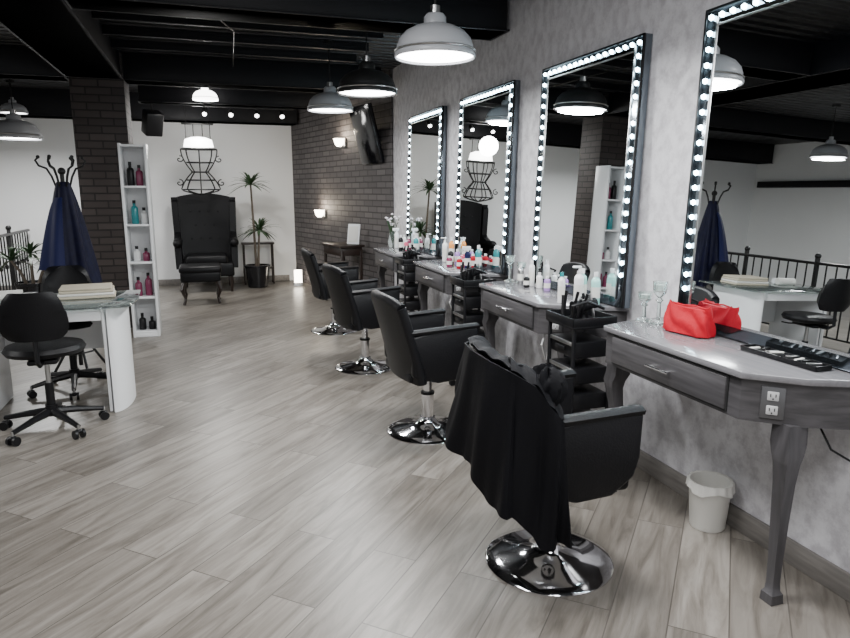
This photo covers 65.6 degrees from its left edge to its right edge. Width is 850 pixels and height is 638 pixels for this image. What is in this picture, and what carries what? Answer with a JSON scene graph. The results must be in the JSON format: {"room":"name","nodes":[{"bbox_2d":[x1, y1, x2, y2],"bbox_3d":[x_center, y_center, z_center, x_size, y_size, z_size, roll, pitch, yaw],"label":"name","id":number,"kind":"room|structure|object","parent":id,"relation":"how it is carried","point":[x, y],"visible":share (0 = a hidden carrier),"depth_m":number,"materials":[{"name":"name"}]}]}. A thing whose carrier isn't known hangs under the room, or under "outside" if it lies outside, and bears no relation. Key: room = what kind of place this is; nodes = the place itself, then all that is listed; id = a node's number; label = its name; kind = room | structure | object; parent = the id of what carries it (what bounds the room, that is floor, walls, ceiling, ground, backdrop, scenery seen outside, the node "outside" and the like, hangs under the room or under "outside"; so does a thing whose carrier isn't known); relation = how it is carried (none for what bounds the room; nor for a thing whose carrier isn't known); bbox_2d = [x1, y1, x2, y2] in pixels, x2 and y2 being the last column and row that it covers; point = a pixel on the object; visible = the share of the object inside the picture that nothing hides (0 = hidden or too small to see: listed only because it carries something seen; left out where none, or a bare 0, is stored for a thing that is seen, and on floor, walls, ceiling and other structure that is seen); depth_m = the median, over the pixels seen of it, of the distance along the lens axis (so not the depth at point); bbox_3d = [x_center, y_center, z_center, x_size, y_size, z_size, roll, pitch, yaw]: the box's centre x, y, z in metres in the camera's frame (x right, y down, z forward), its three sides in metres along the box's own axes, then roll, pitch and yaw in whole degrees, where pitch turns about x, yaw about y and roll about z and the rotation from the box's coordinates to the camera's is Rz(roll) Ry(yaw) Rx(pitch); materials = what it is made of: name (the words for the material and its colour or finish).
{"room":"salon","nodes":[
{"label":"salon","id":0,"kind":"room"},
{"bbox_2d":[0,46,68,81],"bbox_3d":[-6.103,-2.400,5.861,5.250,0.260,0.330,-4,12,-18],"label":"ceiling beam","id":1,"kind":"structure","parent":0,"point":[22,63],"depth_m":6.43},
{"bbox_2d":[0,0,122,78],"bbox_3d":[-1.811,-1.665,2.074,0.530,0.260,9.630,-4,12,-18],"label":"ceiling beam","id":2,"kind":"structure","parent":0,"point":[73,42],"depth_m":4.93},
{"bbox_2d":[68,52,132,327],"bbox_3d":[-3.368,-1.327,7.055,0.500,2.820,0.500,-4,12,-18],"label":"brick pillar","id":3,"kind":"structure","parent":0,"point":[101,111],"depth_m":6.76,"materials":[{"name":"grey brick"}]},
{"bbox_2d":[0,117,295,285],"bbox_3d":[-5.827,-1.806,9.524,7.950,2.820,0.150,-4,12,-18],"label":"wall","id":4,"kind":"structure","parent":0,"point":[26,188],"depth_m":10.10,"materials":[{"name":"white paint"}]},
{"bbox_2d":[1,275,289,290],"bbox_3d":[-5.886,-0.451,9.678,7.700,0.100,0.016,-4,12,-18],"label":"baseboard","id":5,"kind":"structure","parent":4,"relation":"attached to","point":[165,282],"depth_m":10.48,"materials":[{"name":"tile"}]},
{"bbox_2d":[0,87,297,125],"bbox_3d":[-5.751,-2.961,9.015,7.910,0.360,0.400,-4,12,-18],"label":"ceiling beam","id":6,"kind":"structure","parent":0,"point":[45,103],"depth_m":9.44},
{"bbox_2d":[141,104,163,136],"bbox_3d":[-3.554,-2.718,8.577,0.299,0.669,0.336,-4,12,-18],"label":"ceiling speaker","id":7,"kind":"object","parent":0,"point":[152,120],"depth_m":8.54},
{"bbox_2d":[0,19,401,91],"bbox_3d":[-2.967,-2.111,3.425,9.900,0.100,14.000,-4,12,-18],"label":"ceiling","id":8,"kind":"structure","parent":0,"point":[381,53],"depth_m":6.42,"materials":[{"name":"black metal"}]},
{"bbox_2d":[0,80,28,114],"bbox_3d":[-5.241,-2.815,8.372,0.330,0.399,0.330,-4,12,-18],"label":"dome pendant lamp","id":9,"kind":"object","parent":8,"relation":"hanging from","point":[4,108],"visible":0.87,"depth_m":8.32,"materials":[{"name":"grey metal"}]},
{"bbox_2d":[0,79,42,140],"bbox_3d":[-4.905,-2.529,7.843,0.577,0.759,0.577,-4,12,-18],"label":"dome pendant lamp","id":10,"kind":"object","parent":8,"relation":"hanging from","point":[12,128],"visible":0.98,"depth_m":7.77,"materials":[{"name":"grey metal"}]},
{"bbox_2d":[177,105,223,194],"bbox_3d":[-3.149,-2.447,9.172,0.627,1.429,0.327,-4,12,-18],"label":"chandelier","id":11,"kind":"object","parent":8,"relation":"hanging from","point":[202,143],"visible":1,"depth_m":9.15,"materials":[{"name":"black metal"}]},
{"bbox_2d":[192,88,217,101],"bbox_3d":[-2.731,-2.850,8.183,0.309,0.259,0.309,-4,12,-18],"label":"dome pendant lamp","id":12,"kind":"object","parent":8,"relation":"hanging from","point":[205,95],"visible":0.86,"depth_m":8.11,"materials":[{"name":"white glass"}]},
{"bbox_2d":[192,105,292,118],"bbox_3d":[-2.393,-2.735,8.728,1.300,0.146,0.126,-4,12,-18],"label":"track spotlights","id":13,"kind":"object","parent":8,"relation":"attached to","point":[230,111],"visible":1,"depth_m":8.71,"materials":[{"name":"black metal"}]},
{"bbox_2d":[307,39,352,113],"bbox_3d":[-0.893,-2.272,6.175,0.433,0.629,0.433,-4,12,-18],"label":"dome pendant lamp","id":14,"kind":"object","parent":8,"relation":"hanging from","point":[328,101],"visible":0.95,"depth_m":6.09,"materials":[{"name":"grey metal"}]},
{"bbox_2d":[337,31,396,97],"bbox_3d":[-0.426,-1.987,4.810,0.443,0.669,0.443,-4,12,-18],"label":"dome pendant lamp","id":15,"kind":"object","parent":8,"relation":"hanging from","point":[363,82],"visible":0.99,"depth_m":4.73,"materials":[{"name":"black metal"}]},
{"bbox_2d":[394,0,475,65],"bbox_3d":[0.053,-1.715,3.436,0.433,0.679,0.433,-4,12,-18],"label":"dome pendant lamp","id":16,"kind":"object","parent":8,"relation":"hanging from","point":[433,42],"visible":1,"depth_m":3.37,"materials":[{"name":"grey metal"}]},
{"bbox_2d":[220,20,234,66],"bbox_3d":[-2.059,-2.414,5.542,0.957,0.130,2.505,-4,12,-18],"label":"conduit","id":17,"kind":"object","parent":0,"point":[220,20],"depth_m":5.52,"materials":[{"name":"silver metal"}]},
{"bbox_2d":[138,85,317,109],"bbox_3d":[-2.503,-2.939,8.670,2.350,0.270,0.230,-4,12,-18],"label":"ceiling beam","id":18,"kind":"structure","parent":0,"point":[148,94],"depth_m":8.56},
{"bbox_2d":[111,39,356,62],"bbox_3d":[-1.795,-2.603,6.399,2.300,0.086,0.050,-4,12,-18],"label":"joist","id":19,"kind":"object","parent":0,"point":[115,43],"depth_m":6.36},
{"bbox_2d":[102,24,368,51],"bbox_3d":[-1.625,-2.503,5.886,2.300,0.086,0.050,-4,12,-18],"label":"joist","id":20,"kind":"object","parent":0,"point":[116,30],"depth_m":5.84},
{"bbox_2d":[92,11,383,39],"bbox_3d":[-1.454,-2.404,5.373,2.300,0.086,0.050,-4,12,-18],"label":"joist","id":21,"kind":"object","parent":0,"point":[95,14],"depth_m":5.34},
{"bbox_2d":[122,53,380,92],"bbox_3d":[-1.825,-2.666,7.234,2.730,0.260,0.330,-4,12,-18],"label":"ceiling beam","id":22,"kind":"structure","parent":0,"point":[138,69],"depth_m":7.02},
{"bbox_2d":[64,0,509,40],"bbox_3d":[-0.805,-2.109,4.360,2.850,0.260,0.330,-4,12,-18],"label":"ceiling beam","id":23,"kind":"structure","parent":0,"point":[486,20],"depth_m":4.35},
{"bbox_2d":[291,69,393,287],"bbox_3d":[-1.192,-1.758,9.274,0.150,2.820,3.357,-7,13,-31],"label":"wall","id":24,"kind":"structure","parent":0,"point":[330,177],"depth_m":9.06,"materials":[{"name":"grey brick"}]},
{"bbox_2d":[314,209,325,217],"bbox_3d":[-1.520,-1.526,9.551,0.165,0.120,0.150,-7,13,-31],"label":"wall sconce","id":25,"kind":"object","parent":24,"relation":"attached to","point":[319,213],"depth_m":9.51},
{"bbox_2d":[333,138,346,147],"bbox_3d":[-1.132,-2.337,8.740,0.165,0.120,0.150,-7,13,-31],"label":"wall sconce","id":26,"kind":"object","parent":24,"relation":"attached to","point":[339,142],"depth_m":8.70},
{"bbox_2d":[350,103,384,164],"bbox_3d":[-0.699,-2.240,8.032,0.250,0.687,0.550,-7,13,-31],"label":"television","id":27,"kind":"object","parent":24,"relation":"attached to","point":[363,120],"depth_m":7.94,"materials":[{"name":"black plastic"}]},
{"bbox_2d":[0,281,849,637],"bbox_3d":[-2.967,0.756,3.981,9.900,0.100,14.000,-4,12,-18],"label":"floor","id":28,"kind":"structure","parent":0,"point":[250,485],"depth_m":2.97,"materials":[{"name":"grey wood"}]},
{"bbox_2d":[0,225,30,290],"bbox_3d":[-4.087,0.046,4.711,0.067,1.015,10.385,-4,12,-18],"label":"balustrade railing","id":29,"kind":"object","parent":28,"relation":"on","point":[9,235],"visible":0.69,"depth_m":8.63,"materials":[{"name":"black metal"}]},
{"bbox_2d":[0,241,44,292],"bbox_3d":[-4.539,-0.460,7.647,0.916,0.891,0.674,-9,14,-38],"label":"potted palm","id":30,"kind":"object","parent":28,"relation":"on","point":[32,285],"visible":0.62,"depth_m":7.53,"materials":[{"name":"green plant"}]},
{"bbox_2d":[0,292,109,445],"bbox_3d":[-2.306,0.240,4.021,0.621,0.897,0.625,-4,12,-21],"label":"chair","id":31,"kind":"object","parent":28,"relation":"on","point":[37,323],"visible":1,"depth_m":3.80,"materials":[{"name":"black plastic"}]},
{"bbox_2d":[27,265,106,400],"bbox_3d":[-2.596,0.084,4.826,0.621,0.897,0.625,-5,12,-26],"label":"chair","id":32,"kind":"object","parent":28,"relation":"on","point":[53,277],"visible":0.59,"depth_m":4.92,"materials":[{"name":"black plastic"}]},
{"bbox_2d":[34,155,105,372],"bbox_3d":[-2.832,-0.418,5.240,0.431,1.712,0.417,1,11,6],"label":"stand","id":33,"kind":"object","parent":28,"relation":"on","point":[66,240],"visible":0.73,"depth_m":5.12,"materials":[{"name":"blue fabric"}]},
{"bbox_2d":[0,290,140,411],"bbox_3d":[-2.521,0.235,4.489,1.120,0.725,0.740,-4,12,-18],"label":"desk","id":34,"kind":"object","parent":28,"relation":"on","point":[110,330],"visible":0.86,"depth_m":4.43,"materials":[{"name":"white paint"}]},
{"bbox_2d":[0,290,22,300],"bbox_3d":[-2.811,-0.162,4.447,0.180,0.069,0.134,-5,12,-26],"label":"towel","id":35,"kind":"object","parent":34,"relation":"on","point":[2,293],"visible":0.39,"depth_m":4.39,"materials":[{"name":"white fabric"}]},
{"bbox_2d":[57,282,115,299],"bbox_3d":[-2.351,-0.194,4.591,0.360,0.076,0.240,-5,12,-23],"label":"folded towels","id":36,"kind":"object","parent":34,"relation":"on","point":[92,290],"visible":0.89,"depth_m":4.50,"materials":[{"name":"beige fabric"}]},
{"bbox_2d":[117,143,161,337],"bbox_3d":[-2.857,-0.777,6.635,0.250,1.900,0.300,-4,12,-18],"label":"display shelf","id":37,"kind":"object","parent":28,"relation":"on","point":[134,168],"visible":0.98,"depth_m":6.64,"materials":[{"name":"white paint"}]},
{"bbox_2d":[178,263,222,304],"bbox_3d":[-2.958,-0.468,8.730,0.530,0.506,0.470,-4,12,-18],"label":"upholstered ottoman","id":38,"kind":"object","parent":28,"relation":"on","point":[191,272],"visible":1,"depth_m":8.52,"materials":[{"name":"black leather"}]},
{"bbox_2d":[171,193,238,291],"bbox_3d":[-3.255,-1.146,9.820,0.930,1.422,0.825,-4,12,-18],"label":"wingback armchair","id":39,"kind":"object","parent":28,"relation":"on","point":[204,226],"visible":0.97,"depth_m":9.94,"materials":[{"name":"black leather"}]},
{"bbox_2d":[230,172,280,287],"bbox_3d":[-2.586,-1.354,10.040,0.776,1.735,0.705,-4,12,-18],"label":"dracaena","id":40,"kind":"object","parent":28,"relation":"on","point":[257,274],"visible":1,"depth_m":10.01,"materials":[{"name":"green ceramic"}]},
{"bbox_2d":[241,241,274,284],"bbox_3d":[-2.647,-0.893,10.498,0.500,0.655,0.220,-4,12,-18],"label":"side table","id":41,"kind":"object","parent":28,"relation":"on","point":[243,244],"visible":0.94,"depth_m":10.42,"materials":[{"name":"black wood"}]},
{"bbox_2d":[294,270,302,285],"bbox_3d":[-1.981,-0.644,10.307,0.140,0.240,0.140,-4,12,-18],"label":"uplight","id":42,"kind":"object","parent":28,"relation":"on","point":[297,273],"visible":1,"depth_m":10.26,"materials":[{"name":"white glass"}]},
{"bbox_2d":[301,247,358,334],"bbox_3d":[-0.988,-0.308,6.899,0.576,0.879,0.587,-4,12,-18],"label":"chair","id":43,"kind":"object","parent":28,"relation":"on","point":[314,269],"visible":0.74,"depth_m":6.67,"materials":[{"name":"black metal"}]},
{"bbox_2d":[321,242,364,300],"bbox_3d":[-1.076,-0.602,8.683,0.340,0.775,0.620,-7,13,-31],"label":"console table","id":44,"kind":"object","parent":28,"relation":"on","point":[342,249],"visible":0.69,"depth_m":8.46,"materials":[{"name":"black wood"}]},
{"bbox_2d":[347,224,360,243],"bbox_3d":[-0.916,-1.091,8.481,0.170,0.257,0.071,4,12,22],"label":"frame","id":45,"kind":"object","parent":44,"relation":"on","point":[353,237],"visible":1,"depth_m":8.46,"materials":[{"name":"white paper"}]},
{"bbox_2d":[322,263,400,374],"bbox_3d":[-0.533,-0.025,5.439,0.576,0.879,0.587,-5,12,-24],"label":"chair","id":46,"kind":"object","parent":28,"relation":"on","point":[352,304],"visible":0.84,"depth_m":5.23,"materials":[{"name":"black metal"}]},
{"bbox_2d":[374,247,441,310],"bbox_3d":[-0.225,-0.286,6.887,0.434,0.840,1.203,-4,12,-18],"label":"table","id":47,"kind":"object","parent":28,"relation":"on","point":[384,256],"visible":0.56,"depth_m":6.76,"materials":[{"name":"grey laminate"}]},
{"bbox_2d":[385,213,400,246],"bbox_3d":[-0.354,-0.975,7.250,0.148,0.370,0.189,4,12,19],"label":"flower vase","id":48,"kind":"object","parent":47,"relation":"on","point":[391,243],"visible":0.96,"depth_m":7.24,"materials":[{"name":"clear glass"}]},
{"bbox_2d":[393,228,398,247],"bbox_3d":[-0.316,-0.881,7.172,0.070,0.215,0.050,-4,12,-18],"label":"bottle","id":49,"kind":"object","parent":47,"relation":"on","point":[396,236],"visible":0.88,"depth_m":7.15,"materials":[{"name":"white plastic"}]},
{"bbox_2d":[398,235,402,250],"bbox_3d":[-0.252,-0.792,6.857,0.050,0.160,0.050,-4,12,-18],"label":"bottle","id":50,"kind":"object","parent":47,"relation":"on","point":[400,240],"visible":0.99,"depth_m":6.84,"materials":[{"name":"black plastic"}]},
{"bbox_2d":[407,237,410,249],"bbox_3d":[-0.169,-0.783,6.865,0.050,0.140,0.050,-4,12,-18],"label":"bottle","id":51,"kind":"object","parent":47,"relation":"on","point":[408,238],"visible":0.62,"depth_m":6.84,"materials":[{"name":"pink"}]},
{"bbox_2d":[413,235,418,248],"bbox_3d":[-0.089,-0.737,6.526,0.050,0.180,0.050,-4,12,-18],"label":"bottle","id":52,"kind":"object","parent":47,"relation":"on","point":[415,242],"visible":0.64,"depth_m":6.50,"materials":[{"name":"teal"}]},
{"bbox_2d":[395,245,428,311],"bbox_3d":[-0.122,-0.220,6.236,0.260,0.957,0.288,-4,12,-18],"label":"trolley","id":53,"kind":"object","parent":28,"relation":"on","point":[409,256],"visible":0.44,"depth_m":6.12,"materials":[{"name":"black plastic"}]},
{"bbox_2d":[371,290,479,444],"bbox_3d":[-0.018,0.257,3.986,0.576,0.879,0.587,-4,12,-21],"label":"chair","id":54,"kind":"object","parent":28,"relation":"on","point":[419,349],"visible":0.93,"depth_m":3.75,"materials":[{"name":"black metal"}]},
{"bbox_2d":[413,259,508,310],"bbox_3d":[0.235,-0.019,5.506,0.434,0.840,1.203,-4,12,-18],"label":"table","id":55,"kind":"object","parent":28,"relation":"on","point":[434,274],"visible":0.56,"depth_m":5.36,"materials":[{"name":"grey laminate"}]},
{"bbox_2d":[441,237,447,261],"bbox_3d":[0.168,-0.611,5.789,0.064,0.212,0.048,-4,12,-18],"label":"bottle","id":56,"kind":"object","parent":55,"relation":"on","point":[444,245],"visible":0.98,"depth_m":5.78,"materials":[{"name":"white plastic"}]},
{"bbox_2d":[446,256,451,266],"bbox_3d":[0.198,-0.471,5.387,0.048,0.090,0.048,-4,12,-18],"label":"bottle","id":57,"kind":"object","parent":55,"relation":"on","point":[449,259],"visible":1,"depth_m":5.37,"materials":[{"name":"pink"}]},
{"bbox_2d":[448,248,453,265],"bbox_3d":[0.215,-0.516,5.491,0.048,0.140,0.048,-4,12,-18],"label":"bottle","id":58,"kind":"object","parent":55,"relation":"on","point":[450,253],"visible":0.71,"depth_m":5.47,"materials":[{"name":"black plastic"}]},
{"bbox_2d":[449,237,453,252],"bbox_3d":[0.229,-0.597,5.694,0.048,0.220,0.048,-4,12,-18],"label":"bottle","id":59,"kind":"object","parent":55,"relation":"on","point":[451,243],"visible":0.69,"depth_m":5.67,"materials":[{"name":"orange"}]},
{"bbox_2d":[454,249,459,264],"bbox_3d":[0.272,-0.521,5.541,0.048,0.130,0.048,-4,12,-18],"label":"bottle","id":60,"kind":"object","parent":55,"relation":"on","point":[457,253],"visible":0.84,"depth_m":5.52,"materials":[{"name":"purple plastic"}]},
{"bbox_2d":[457,257,462,268],"bbox_3d":[0.277,-0.450,5.278,0.048,0.090,0.048,-4,12,-18],"label":"bottle","id":61,"kind":"object","parent":55,"relation":"on","point":[459,260],"visible":0.84,"depth_m":5.26,"materials":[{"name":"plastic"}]},
{"bbox_2d":[462,246,470,268],"bbox_3d":[0.324,-0.475,5.160,0.070,0.185,0.048,-4,12,-18],"label":"bottle","id":62,"kind":"object","parent":55,"relation":"on","point":[467,258],"visible":0.8,"depth_m":5.14,"materials":[{"name":"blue plastic"}]},
{"bbox_2d":[471,254,474,267],"bbox_3d":[0.381,-0.459,5.246,0.048,0.120,0.048,-4,12,-18],"label":"bottle","id":63,"kind":"object","parent":55,"relation":"on","point":[472,255],"visible":0.56,"depth_m":5.22,"materials":[{"name":"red plastic"}]},
{"bbox_2d":[475,245,481,266],"bbox_3d":[0.412,-0.468,5.083,0.048,0.200,0.048,-4,12,-18],"label":"bottle","id":64,"kind":"object","parent":55,"relation":"on","point":[478,255],"visible":0.77,"depth_m":5.06,"materials":[{"name":"teal"}]},
{"bbox_2d":[449,262,495,385],"bbox_3d":[0.344,0.052,4.836,0.260,0.957,0.288,-4,12,-18],"label":"trolley","id":65,"kind":"object","parent":28,"relation":"on","point":[470,277],"visible":0.5,"depth_m":4.72,"materials":[{"name":"black plastic"}]},
{"bbox_2d":[479,279,628,357],"bbox_3d":[0.699,0.252,4.111,0.434,0.840,1.203,-4,12,-18],"label":"table","id":66,"kind":"object","parent":28,"relation":"on","point":[519,305],"visible":0.48,"depth_m":3.92,"materials":[{"name":"grey laminate"}]},
{"bbox_2d":[504,255,515,282],"bbox_3d":[0.579,-0.342,4.488,0.080,0.180,0.080,-4,12,-18],"label":"candle holder","id":67,"kind":"object","parent":66,"relation":"on","point":[510,259],"visible":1,"depth_m":4.47,"materials":[{"name":"clear glass"}]},
{"bbox_2d":[517,265,523,284],"bbox_3d":[0.632,-0.293,4.365,0.040,0.130,0.040,-4,12,-18],"label":"bottle","id":68,"kind":"object","parent":66,"relation":"on","point":[520,276],"visible":0.96,"depth_m":4.35,"materials":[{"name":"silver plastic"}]},
{"bbox_2d":[515,262,526,282],"bbox_3d":[0.648,-0.313,4.442,0.080,0.140,0.080,-4,12,-18],"label":"candle holder","id":69,"kind":"object","parent":66,"relation":"on","point":[523,264],"visible":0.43,"depth_m":4.41,"materials":[{"name":"clear glass"}]},
{"bbox_2d":[523,275,529,287],"bbox_3d":[0.653,-0.244,4.243,0.040,0.080,0.040,-4,12,-18],"label":"bottle","id":70,"kind":"object","parent":66,"relation":"on","point":[526,282],"visible":1,"depth_m":4.23,"materials":[{"name":"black plastic"}]},
{"bbox_2d":[528,260,534,285],"bbox_3d":[0.695,-0.300,4.299,0.040,0.170,0.040,-4,12,-18],"label":"bottle","id":71,"kind":"object","parent":66,"relation":"on","point":[531,275],"visible":0.88,"depth_m":4.29,"materials":[{"name":"white plastic"}]},
{"bbox_2d":[536,272,542,288],"bbox_3d":[0.729,-0.246,4.203,0.040,0.100,0.040,-4,12,-18],"label":"bottle","id":72,"kind":"object","parent":66,"relation":"on","point":[539,279],"visible":1,"depth_m":4.19,"materials":[{"name":"white plastic"}]},
{"bbox_2d":[541,334,547,361],"bbox_3d":[0.703,0.164,3.832,0.038,0.207,0.243,6,12,26],"label":"power cable","id":73,"kind":"object","parent":66,"relation":"hanging from","point":[545,357],"visible":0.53,"depth_m":3.74,"materials":[{"name":"white plastic"}]},
{"bbox_2d":[544,276,550,290],"bbox_3d":[0.757,-0.219,4.089,0.040,0.090,0.040,-4,12,-18],"label":"bottle","id":74,"kind":"object","parent":66,"relation":"on","point":[547,281],"visible":1,"depth_m":4.07,"materials":[{"name":"purple"}]},
{"bbox_2d":[557,272,564,302],"bbox_3d":[0.754,-0.174,3.647,0.040,0.170,0.040,-4,12,-18],"label":"bottle","id":75,"kind":"object","parent":66,"relation":"on","point":[561,281],"visible":0.85,"depth_m":3.63,"materials":[{"name":"white plastic"}]},
{"bbox_2d":[573,266,583,300],"bbox_3d":[0.830,-0.183,3.584,0.066,0.212,0.052,-4,12,-18],"label":"shampoo bottle","id":76,"kind":"object","parent":66,"relation":"on","point":[579,278],"visible":0.84,"depth_m":3.56,"materials":[{"name":"white plastic"}]},
{"bbox_2d":[580,268,586,294],"bbox_3d":[0.868,-0.185,3.651,0.052,0.190,0.052,-4,12,-18],"label":"shampoo bottle","id":77,"kind":"object","parent":66,"relation":"on","point":[582,269],"visible":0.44,"depth_m":3.63,"materials":[{"name":"teal"}]},
{"bbox_2d":[591,272,600,303],"bbox_3d":[0.925,-0.166,3.577,0.050,0.180,0.050,-4,12,-18],"label":"shampoo bottle","id":78,"kind":"object","parent":66,"relation":"on","point":[595,283],"visible":0.77,"depth_m":3.56,"materials":[{"name":"teal"}]},
{"bbox_2d":[468,344,645,596],"bbox_3d":[0.460,0.535,2.552,0.576,0.879,0.587,-3,11,-16],"label":"chair","id":79,"kind":"object","parent":28,"relation":"on","point":[603,445],"visible":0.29,"depth_m":2.40,"materials":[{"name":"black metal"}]},
{"bbox_2d":[445,335,571,551],"bbox_3d":[0.271,0.414,2.418,0.283,0.656,0.673,-5,12,-23],"label":"cape","id":80,"kind":"object","parent":79,"relation":"on","point":[509,427],"visible":0.99,"depth_m":2.20,"materials":[{"name":"black fabric"}]},
{"bbox_2d":[546,290,616,412],"bbox_3d":[0.798,0.322,3.443,0.260,0.957,0.288,-4,12,-18],"label":"trolley","id":81,"kind":"object","parent":28,"relation":"on","point":[581,314],"visible":0.48,"depth_m":3.34,"materials":[{"name":"black plastic"}]},
{"bbox_2d":[686,470,734,532],"bbox_3d":[1.246,0.805,2.897,0.201,0.217,0.200,-4,12,-18],"label":"waste bin","id":82,"kind":"object","parent":28,"relation":"on","point":[710,493],"visible":1,"depth_m":2.84,"materials":[{"name":"white plastic"}]},
{"bbox_2d":[604,317,849,606],"bbox_3d":[1.162,0.522,2.721,0.434,0.840,1.203,-4,12,-18],"label":"table","id":83,"kind":"object","parent":28,"relation":"on","point":[713,372],"visible":0.96,"depth_m":2.34,"materials":[{"name":"grey laminate"}]},
{"bbox_2d":[635,291,652,322],"bbox_3d":[1.042,-0.059,3.133,0.080,0.140,0.080,-4,12,-18],"label":"glass","id":84,"kind":"object","parent":83,"relation":"on","point":[644,297],"visible":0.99,"depth_m":3.12,"materials":[{"name":"clear glass"}]},
{"bbox_2d":[649,280,668,325],"bbox_3d":[1.086,-0.075,3.059,0.080,0.200,0.080,-4,12,-18],"label":"glass","id":85,"kind":"object","parent":83,"relation":"on","point":[660,287],"visible":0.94,"depth_m":3.04,"materials":[{"name":"clear glass"}]},
{"bbox_2d":[663,299,715,337],"bbox_3d":[1.147,-0.006,2.868,0.113,0.131,0.253,-5,12,-23],"label":"pouch","id":86,"kind":"object","parent":83,"relation":"on","point":[696,321],"visible":1,"depth_m":2.82,"materials":[{"name":"red fabric"}]},
{"bbox_2d":[740,344,831,371],"bbox_3d":[1.318,0.137,2.427,0.076,0.022,0.346,-4,12,-18],"label":"tray","id":87,"kind":"object","parent":83,"relation":"on","point":[796,360],"visible":1,"depth_m":2.39,"materials":[{"name":"black plastic"}]},
{"bbox_2d":[820,429,849,461],"bbox_3d":[1.426,0.425,2.196,0.169,0.097,0.138,1,11,4],"label":"power cable","id":88,"kind":"object","parent":83,"relation":"hanging from","point":[821,430],"visible":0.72,"depth_m":2.21,"materials":[{"name":"black plastic"}]},
{"bbox_2d":[393,0,849,572],"bbox_3d":[1.283,-0.561,3.105,0.150,2.820,10.200,-4,12,-18],"label":"wall","id":89,"kind":"structure","parent":0,"point":[685,434],"depth_m":3.31,"materials":[{"name":"grey paint"}]},
{"bbox_2d":[406,106,446,256],"bbox_3d":[-0.005,-1.347,6.553,0.060,1.360,1.040,-2,11,-18],"label":"vanity mirror","id":90,"kind":"object","parent":89,"relation":"attached to","point":[428,129],"visible":0.92,"depth_m":6.42,"materials":[{"name":"grey mirror"}]},
{"bbox_2d":[454,80,519,274],"bbox_3d":[0.455,-1.080,5.172,0.060,1.360,1.040,-2,11,-18],"label":"vanity mirror","id":91,"kind":"object","parent":89,"relation":"attached to","point":[488,119],"visible":0.94,"depth_m":5.03,"materials":[{"name":"grey mirror"}]},
{"bbox_2d":[532,33,652,308],"bbox_3d":[0.906,-0.817,3.819,0.060,1.360,1.040,-2,11,-18],"label":"vanity mirror","id":92,"kind":"object","parent":89,"relation":"attached to","point":[593,105],"visible":0.97,"depth_m":3.67,"materials":[{"name":"grey mirror"}]},
{"bbox_2d":[407,311,849,601],"bbox_3d":[1.204,0.779,3.338,0.016,0.100,10.200,-4,12,-18],"label":"baseboard","id":93,"kind":"structure","parent":89,"relation":"attached to","point":[818,568],"depth_m":2.72,"materials":[{"name":"wood"}]},
{"bbox_2d":[677,0,849,371],"bbox_3d":[1.359,-0.553,2.457,0.060,1.360,1.040,-2,11,-18],"label":"vanity mirror","id":94,"kind":"object","parent":89,"relation":"attached to","point":[766,242],"visible":0.88,"depth_m":2.50,"materials":[{"name":"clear mirror"}]}
]}

